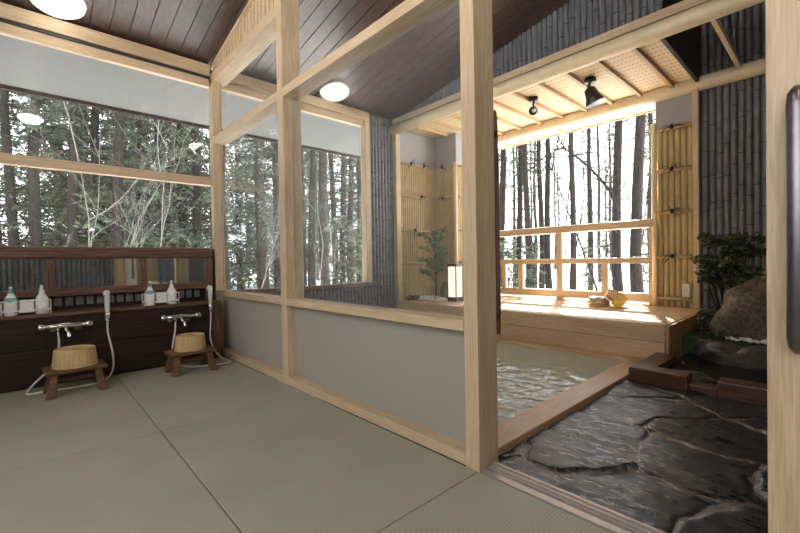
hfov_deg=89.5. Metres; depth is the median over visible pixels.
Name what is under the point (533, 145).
conifer tree
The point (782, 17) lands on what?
door
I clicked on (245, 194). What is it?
conifer tree
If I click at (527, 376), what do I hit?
water
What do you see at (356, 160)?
conifer tree
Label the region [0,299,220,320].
countertop
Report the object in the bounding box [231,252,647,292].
ground
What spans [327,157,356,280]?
conifer tree
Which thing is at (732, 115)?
wall
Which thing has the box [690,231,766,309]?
shrub
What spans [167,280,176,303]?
pump bottle
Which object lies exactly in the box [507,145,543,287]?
conifer tree
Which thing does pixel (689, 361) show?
pool water
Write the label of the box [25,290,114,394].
shower
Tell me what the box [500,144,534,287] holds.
conifer tree
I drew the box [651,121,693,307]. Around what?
bamboo fence
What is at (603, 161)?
conifer tree
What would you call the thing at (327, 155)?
conifer tree
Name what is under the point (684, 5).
trim
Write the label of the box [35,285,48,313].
pump bottle
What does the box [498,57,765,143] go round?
beam
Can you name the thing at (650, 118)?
conifer tree
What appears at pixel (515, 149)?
conifer tree
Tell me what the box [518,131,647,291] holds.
tree
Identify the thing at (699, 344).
boulder
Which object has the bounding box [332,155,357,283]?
conifer tree
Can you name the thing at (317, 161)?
conifer tree
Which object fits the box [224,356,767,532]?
floor
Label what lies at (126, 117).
conifer tree
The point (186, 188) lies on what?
conifer tree
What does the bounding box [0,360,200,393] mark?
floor
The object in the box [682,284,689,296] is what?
power outlet
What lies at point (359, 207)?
conifer tree
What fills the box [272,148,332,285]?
conifer tree
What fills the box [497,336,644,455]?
bathtub rim
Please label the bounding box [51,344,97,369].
bowl
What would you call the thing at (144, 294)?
caddy
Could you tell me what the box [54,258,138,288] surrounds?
mirror glass
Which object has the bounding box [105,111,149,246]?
conifer tree
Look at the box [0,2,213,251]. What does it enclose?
window
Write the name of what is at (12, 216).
conifer tree
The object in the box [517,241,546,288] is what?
conifer tree
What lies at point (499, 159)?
conifer tree
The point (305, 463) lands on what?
mat
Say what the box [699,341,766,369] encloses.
boulder
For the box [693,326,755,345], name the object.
moss
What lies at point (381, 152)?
wall
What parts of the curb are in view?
overflow sill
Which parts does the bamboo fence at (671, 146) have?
post, cross rail, cross rail, cross rail, cross rail, cross rail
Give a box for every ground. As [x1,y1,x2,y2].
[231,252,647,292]
[682,326,766,355]
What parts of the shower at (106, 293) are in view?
handle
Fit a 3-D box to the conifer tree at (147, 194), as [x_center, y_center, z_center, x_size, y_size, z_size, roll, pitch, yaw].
[-7.397,-5.952,11.736,1.737,15.007,1.677,-1,1,-24]
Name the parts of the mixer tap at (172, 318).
knob, spout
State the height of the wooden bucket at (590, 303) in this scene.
0.075 m
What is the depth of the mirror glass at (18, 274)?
3.32 m
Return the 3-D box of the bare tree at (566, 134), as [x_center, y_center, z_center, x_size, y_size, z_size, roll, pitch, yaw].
[5.053,-3.451,12.494,2.970,10.105,5.922,0,1,34]
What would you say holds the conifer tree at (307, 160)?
on the ground at (625, 271)
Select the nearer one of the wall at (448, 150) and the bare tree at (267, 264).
the wall at (448, 150)
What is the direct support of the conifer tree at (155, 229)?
on the ground at (625, 271)
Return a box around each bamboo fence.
[400,159,436,299]
[435,162,458,296]
[457,164,463,296]
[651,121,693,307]
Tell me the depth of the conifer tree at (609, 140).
30.02 m
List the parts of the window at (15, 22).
sash rail, frame, rail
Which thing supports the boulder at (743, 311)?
on the ground at (688, 340)
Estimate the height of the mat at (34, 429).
0.022 m
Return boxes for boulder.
[680,370,716,384]
[694,339,717,355]
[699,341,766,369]
[708,274,766,344]
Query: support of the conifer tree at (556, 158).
on the ground at (625, 271)
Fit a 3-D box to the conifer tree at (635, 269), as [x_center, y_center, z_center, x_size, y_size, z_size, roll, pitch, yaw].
[5.396,-5.943,9.081,2.755,15.007,2.854,-1,1,-28]
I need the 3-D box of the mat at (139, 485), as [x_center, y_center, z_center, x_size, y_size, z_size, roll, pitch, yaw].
[-1.191,0.963,1.431,0.925,0.022,1.515,-2,1,-43]
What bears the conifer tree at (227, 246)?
on the ground at (625, 271)
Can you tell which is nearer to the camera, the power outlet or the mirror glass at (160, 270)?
the mirror glass at (160, 270)
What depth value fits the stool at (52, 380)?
3.04 m
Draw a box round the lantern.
[447,264,463,301]
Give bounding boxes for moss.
[406,295,419,299]
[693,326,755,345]
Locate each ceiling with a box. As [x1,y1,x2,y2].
[0,0,569,119]
[409,40,692,150]
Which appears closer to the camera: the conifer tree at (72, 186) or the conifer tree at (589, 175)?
the conifer tree at (72, 186)
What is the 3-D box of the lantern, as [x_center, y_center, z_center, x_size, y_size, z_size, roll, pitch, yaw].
[0.823,0.237,6.017,0.180,0.555,0.180,-2,1,-43]
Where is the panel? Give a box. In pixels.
[0,299,221,392]
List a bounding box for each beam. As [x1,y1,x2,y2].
[389,0,764,134]
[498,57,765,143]
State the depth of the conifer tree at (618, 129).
9.60 m
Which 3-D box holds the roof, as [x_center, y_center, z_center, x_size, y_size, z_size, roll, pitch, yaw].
[-1.942,-2.017,5.411,8.000,0.260,1.115,-2,1,-43]
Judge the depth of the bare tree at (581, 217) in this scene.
12.94 m
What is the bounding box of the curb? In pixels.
[629,352,766,405]
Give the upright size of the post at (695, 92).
2.560 m
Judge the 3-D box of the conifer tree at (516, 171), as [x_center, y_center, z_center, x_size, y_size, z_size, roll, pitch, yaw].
[8.041,-6.678,27.234,2.299,15.007,2.712,-1,1,-34]
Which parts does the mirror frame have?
rail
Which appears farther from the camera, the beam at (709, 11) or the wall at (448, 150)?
the wall at (448, 150)
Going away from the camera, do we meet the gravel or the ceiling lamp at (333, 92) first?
the gravel
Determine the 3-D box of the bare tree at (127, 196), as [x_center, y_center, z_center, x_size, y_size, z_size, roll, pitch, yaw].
[-4.042,-0.887,5.366,2.321,5.792,4.164,-1,1,-17]
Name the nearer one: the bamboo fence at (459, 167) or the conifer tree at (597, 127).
the bamboo fence at (459, 167)
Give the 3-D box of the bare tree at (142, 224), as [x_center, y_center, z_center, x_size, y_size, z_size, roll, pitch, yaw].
[-4.300,-1.085,6.920,3.841,6.157,2.206,-1,1,28]
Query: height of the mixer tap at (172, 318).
0.116 m
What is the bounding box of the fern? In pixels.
[696,304,717,332]
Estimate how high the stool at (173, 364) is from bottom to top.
0.195 m
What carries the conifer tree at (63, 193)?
on the ground at (625, 271)
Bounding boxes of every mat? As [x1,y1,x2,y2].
[0,375,159,473]
[0,432,240,532]
[116,357,305,432]
[162,394,476,532]
[379,472,610,532]
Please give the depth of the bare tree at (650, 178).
11.40 m
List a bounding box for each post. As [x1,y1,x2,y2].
[392,134,402,300]
[692,88,700,308]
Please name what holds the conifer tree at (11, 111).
on the ground at (625, 271)
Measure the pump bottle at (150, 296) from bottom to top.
0.225 m
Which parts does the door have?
handle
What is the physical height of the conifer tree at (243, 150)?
10.961 m
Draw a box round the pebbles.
[416,295,447,301]
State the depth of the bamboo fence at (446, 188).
6.62 m
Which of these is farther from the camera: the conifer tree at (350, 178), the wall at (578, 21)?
the conifer tree at (350, 178)
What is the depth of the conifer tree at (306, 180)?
24.61 m
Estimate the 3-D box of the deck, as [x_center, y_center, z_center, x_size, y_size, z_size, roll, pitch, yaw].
[1.927,0.924,5.590,2.101,0.845,3.600,-2,1,-43]
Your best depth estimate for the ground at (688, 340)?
3.79 m
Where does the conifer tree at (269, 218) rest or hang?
on the ground at (625, 271)
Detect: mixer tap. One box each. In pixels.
[37,320,92,337]
[160,312,200,326]
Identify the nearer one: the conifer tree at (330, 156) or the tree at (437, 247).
the tree at (437, 247)
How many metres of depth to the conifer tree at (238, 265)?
12.89 m
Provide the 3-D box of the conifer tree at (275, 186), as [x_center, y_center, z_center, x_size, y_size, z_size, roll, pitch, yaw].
[-3.892,-4.740,12.283,2.980,12.607,2.898,-1,1,13]
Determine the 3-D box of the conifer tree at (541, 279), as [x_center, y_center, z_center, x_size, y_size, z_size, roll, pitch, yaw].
[4.796,-6.206,13.972,2.451,15.007,2.078,-1,1,23]
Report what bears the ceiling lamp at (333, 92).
attached to the ceiling at (399, 76)
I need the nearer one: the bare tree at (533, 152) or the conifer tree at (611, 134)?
the bare tree at (533, 152)
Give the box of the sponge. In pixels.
[611,299,622,307]
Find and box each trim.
[392,0,711,124]
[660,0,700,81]
[710,19,741,68]
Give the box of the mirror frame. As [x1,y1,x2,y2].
[0,246,212,313]
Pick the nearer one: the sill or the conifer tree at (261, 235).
the sill
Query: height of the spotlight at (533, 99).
0.236 m
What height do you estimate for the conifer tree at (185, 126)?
10.410 m
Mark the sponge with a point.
(617, 304)
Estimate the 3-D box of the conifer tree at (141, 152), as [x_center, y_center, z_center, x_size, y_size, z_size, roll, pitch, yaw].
[-6.587,-5.761,10.141,2.179,15.007,1.847,-1,1,-15]
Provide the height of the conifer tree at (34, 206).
12.607 m
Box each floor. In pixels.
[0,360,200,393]
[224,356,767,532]
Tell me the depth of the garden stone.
6.19 m
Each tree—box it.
[0,89,52,245]
[0,91,152,245]
[0,93,53,245]
[0,93,112,245]
[0,95,110,246]
[0,95,185,246]
[1,92,202,246]
[5,94,109,241]
[20,113,192,247]
[41,173,111,246]
[41,212,66,246]
[52,121,179,246]
[57,102,107,246]
[67,106,112,235]
[78,155,173,247]
[89,109,151,246]
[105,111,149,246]
[105,114,251,266]
[105,200,144,246]
[109,115,211,247]
[111,121,257,288]
[113,116,234,250]
[123,122,244,258]
[133,117,165,245]
[136,117,153,246]
[154,126,235,282]
[168,136,276,289]
[176,132,307,289]
[184,132,234,248]
[201,136,343,284]
[222,138,279,288]
[226,138,307,269]
[226,139,271,276]
[228,139,273,286]
[229,141,318,287]
[234,143,320,287]
[249,147,331,283]
[256,218,279,287]
[265,148,332,272]
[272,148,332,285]
[273,150,362,284]
[303,149,338,268]
[303,151,340,261]
[304,149,333,285]
[304,154,356,283]
[307,155,339,254]
[315,153,349,283]
[315,161,328,280]
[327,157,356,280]
[328,160,356,273]
[328,210,362,283]
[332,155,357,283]
[339,156,362,282]
[416,230,448,295]
[498,148,523,266]
[499,112,652,267]
[499,134,567,285]
[499,149,522,285]
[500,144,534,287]
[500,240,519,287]
[505,146,535,287]
[506,142,533,193]
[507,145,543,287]
[508,123,625,253]
[510,144,538,251]
[515,141,557,287]
[516,135,597,290]
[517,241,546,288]
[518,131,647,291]
[522,138,561,288]
[527,142,536,252]
[532,138,568,288]
[544,137,564,268]
[546,130,600,289]
[550,160,569,265]
[575,128,605,290]
[575,130,607,257]
[577,244,597,290]
[579,125,611,281]
[580,116,652,291]
[591,126,627,249]
[592,124,628,269]
[592,235,626,290]
[593,147,623,257]
[611,113,650,292]
[621,112,655,290]
[627,218,648,292]
[630,114,654,246]
[642,178,650,242]
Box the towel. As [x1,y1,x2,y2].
[588,296,607,300]
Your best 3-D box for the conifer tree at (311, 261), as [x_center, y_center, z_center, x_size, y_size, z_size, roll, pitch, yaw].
[-2.432,-5.817,11.316,2.482,15.007,2.396,0,1,37]
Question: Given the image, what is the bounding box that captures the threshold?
[481,462,665,532]
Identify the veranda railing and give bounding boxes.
[500,219,658,304]
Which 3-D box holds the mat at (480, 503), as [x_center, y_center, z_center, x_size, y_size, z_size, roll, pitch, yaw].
[0.523,0.941,0.940,0.927,0.022,1.515,-2,1,-43]
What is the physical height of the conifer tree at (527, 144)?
13.328 m
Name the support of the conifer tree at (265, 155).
on the ground at (625, 271)
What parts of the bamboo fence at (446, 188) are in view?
cross rail, cross rail, post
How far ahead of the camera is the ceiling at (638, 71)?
5.02 m
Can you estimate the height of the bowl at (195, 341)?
0.130 m
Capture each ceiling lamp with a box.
[31,0,85,18]
[320,83,348,101]
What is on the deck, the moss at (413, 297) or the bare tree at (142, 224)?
the moss at (413, 297)
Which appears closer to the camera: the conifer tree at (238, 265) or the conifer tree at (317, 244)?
the conifer tree at (238, 265)
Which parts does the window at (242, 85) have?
sash rail, frame, frame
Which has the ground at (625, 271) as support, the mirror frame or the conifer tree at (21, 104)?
the conifer tree at (21, 104)
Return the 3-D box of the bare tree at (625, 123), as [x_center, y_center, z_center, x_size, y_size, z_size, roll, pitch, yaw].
[5.128,-4.478,12.539,3.986,12.001,5.033,-1,1,-10]
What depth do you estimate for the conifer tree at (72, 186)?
8.50 m
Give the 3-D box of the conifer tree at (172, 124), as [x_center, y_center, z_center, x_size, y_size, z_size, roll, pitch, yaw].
[-8.042,-5.082,14.305,5.510,12.954,5.503,-1,1,8]
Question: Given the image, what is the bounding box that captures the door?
[765,0,799,532]
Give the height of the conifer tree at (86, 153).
13.062 m
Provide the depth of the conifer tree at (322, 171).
10.21 m
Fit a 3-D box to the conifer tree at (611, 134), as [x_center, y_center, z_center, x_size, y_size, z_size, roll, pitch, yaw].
[17.502,-7.124,33.479,3.461,14.642,3.365,-1,1,-21]
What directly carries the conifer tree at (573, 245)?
on the ground at (625, 271)
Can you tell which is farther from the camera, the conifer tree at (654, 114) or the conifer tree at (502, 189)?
the conifer tree at (654, 114)
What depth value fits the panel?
3.50 m
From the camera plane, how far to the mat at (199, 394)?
3.01 m
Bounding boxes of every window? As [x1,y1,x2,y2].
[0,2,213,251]
[221,74,371,282]
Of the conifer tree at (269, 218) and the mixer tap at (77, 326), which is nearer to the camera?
the mixer tap at (77, 326)
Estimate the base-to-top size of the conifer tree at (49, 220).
3.176 m
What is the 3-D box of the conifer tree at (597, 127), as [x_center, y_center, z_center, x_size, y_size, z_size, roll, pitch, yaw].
[10.539,-6.560,21.547,2.179,15.007,1.847,-1,1,6]
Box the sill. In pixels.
[235,282,380,293]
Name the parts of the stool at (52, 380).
leg, leg, seat, leg, leg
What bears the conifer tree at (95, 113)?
on the ground at (625, 271)
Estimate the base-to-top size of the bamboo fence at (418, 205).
2.192 m
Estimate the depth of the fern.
3.97 m
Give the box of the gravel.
[726,336,766,344]
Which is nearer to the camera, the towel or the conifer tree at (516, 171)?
the towel
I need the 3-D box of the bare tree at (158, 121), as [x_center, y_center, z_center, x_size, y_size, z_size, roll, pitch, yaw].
[-4.631,-1.639,6.531,2.046,7.309,2.458,-1,1,-4]
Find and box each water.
[497,341,623,423]
[666,352,766,383]
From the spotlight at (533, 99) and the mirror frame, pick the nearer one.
the mirror frame
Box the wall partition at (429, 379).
[209,0,500,472]
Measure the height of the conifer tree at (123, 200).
3.814 m
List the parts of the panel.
post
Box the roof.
[0,35,432,159]
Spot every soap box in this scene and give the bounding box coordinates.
[19,299,33,309]
[155,292,166,300]
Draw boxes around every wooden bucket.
[587,299,609,306]
[605,289,627,305]
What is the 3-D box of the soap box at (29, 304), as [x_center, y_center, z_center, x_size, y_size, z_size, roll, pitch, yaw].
[-2.941,0.306,3.183,0.088,0.088,0.074,-2,1,-43]
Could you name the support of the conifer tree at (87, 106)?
on the ground at (625, 271)
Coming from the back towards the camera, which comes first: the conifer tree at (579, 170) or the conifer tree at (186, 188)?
the conifer tree at (579, 170)
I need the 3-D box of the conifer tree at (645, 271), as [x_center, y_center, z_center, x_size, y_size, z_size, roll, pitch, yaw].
[6.641,-0.019,10.565,1.416,2.818,1.606,-1,1,-26]
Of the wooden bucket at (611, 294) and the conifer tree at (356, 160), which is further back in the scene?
the conifer tree at (356, 160)
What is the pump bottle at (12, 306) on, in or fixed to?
in the caddy at (49, 308)
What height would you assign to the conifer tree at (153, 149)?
9.805 m
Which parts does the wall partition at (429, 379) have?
post, rail, rail, rail, frosted pane, post, rail, rail, rail, frosted pane, post, pull handle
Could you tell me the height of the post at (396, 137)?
2.535 m
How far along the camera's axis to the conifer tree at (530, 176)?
33.05 m
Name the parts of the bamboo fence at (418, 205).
cross rail, cross rail, cross rail, cross rail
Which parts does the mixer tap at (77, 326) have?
knob, spout, knob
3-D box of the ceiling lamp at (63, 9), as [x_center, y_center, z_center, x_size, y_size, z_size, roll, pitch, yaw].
[-2.795,-2.159,3.295,0.370,0.139,0.364,-2,1,-43]
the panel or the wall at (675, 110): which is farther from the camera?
the wall at (675, 110)
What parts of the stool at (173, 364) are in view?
leg, leg, seat, leg, leg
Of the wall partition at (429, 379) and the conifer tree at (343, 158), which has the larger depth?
the conifer tree at (343, 158)
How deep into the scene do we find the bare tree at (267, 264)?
8.66 m
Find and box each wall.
[222,114,436,356]
[406,0,664,113]
[435,133,461,167]
[655,93,691,128]
[700,2,766,318]
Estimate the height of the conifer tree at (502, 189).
15.007 m
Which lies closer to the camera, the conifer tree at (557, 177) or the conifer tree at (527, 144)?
the conifer tree at (557, 177)
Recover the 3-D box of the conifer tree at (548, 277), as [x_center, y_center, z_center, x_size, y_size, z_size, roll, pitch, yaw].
[4.742,-6.155,13.187,2.451,15.007,2.078,-1,1,3]
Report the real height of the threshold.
0.036 m
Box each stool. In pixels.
[42,359,107,399]
[164,344,216,377]
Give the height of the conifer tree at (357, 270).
3.373 m
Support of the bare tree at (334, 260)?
on the ground at (625, 271)
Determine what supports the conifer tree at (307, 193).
on the ground at (625, 271)
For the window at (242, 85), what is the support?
in the wall at (381, 152)
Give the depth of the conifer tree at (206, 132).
18.04 m
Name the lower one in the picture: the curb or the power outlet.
the curb
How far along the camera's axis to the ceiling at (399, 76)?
4.19 m
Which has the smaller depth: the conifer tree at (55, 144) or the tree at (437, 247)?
the tree at (437, 247)
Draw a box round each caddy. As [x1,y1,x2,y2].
[1,299,51,316]
[142,292,178,305]
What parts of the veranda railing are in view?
post, rail, rail, rail, post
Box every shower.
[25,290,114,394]
[172,285,230,366]
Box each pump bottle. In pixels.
[3,287,18,316]
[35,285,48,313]
[145,281,154,305]
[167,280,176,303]
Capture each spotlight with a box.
[529,96,537,114]
[584,76,605,108]
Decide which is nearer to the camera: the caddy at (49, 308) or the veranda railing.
the caddy at (49, 308)
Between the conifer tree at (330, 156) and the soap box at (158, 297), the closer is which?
the soap box at (158, 297)
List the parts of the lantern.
lamp shade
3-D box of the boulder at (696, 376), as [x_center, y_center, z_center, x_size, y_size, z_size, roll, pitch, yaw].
[2.164,0.858,3.046,0.183,0.151,0.420,-2,1,-43]
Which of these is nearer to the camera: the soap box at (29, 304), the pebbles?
the soap box at (29, 304)
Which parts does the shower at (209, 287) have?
handle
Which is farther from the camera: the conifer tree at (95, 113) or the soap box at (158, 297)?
the conifer tree at (95, 113)
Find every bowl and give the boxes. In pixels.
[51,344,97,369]
[174,332,205,351]
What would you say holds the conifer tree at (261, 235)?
on the ground at (625, 271)
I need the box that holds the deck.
[395,294,709,358]
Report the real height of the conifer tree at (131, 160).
4.650 m
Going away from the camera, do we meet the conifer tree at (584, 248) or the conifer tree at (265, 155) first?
the conifer tree at (584, 248)
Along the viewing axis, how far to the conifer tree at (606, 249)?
12.43 m
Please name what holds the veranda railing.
on the deck
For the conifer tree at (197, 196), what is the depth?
10.16 m
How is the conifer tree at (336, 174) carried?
on the ground at (625, 271)
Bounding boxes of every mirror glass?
[0,259,44,290]
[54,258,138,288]
[147,258,204,284]
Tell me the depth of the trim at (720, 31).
3.83 m
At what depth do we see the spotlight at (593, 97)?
4.57 m

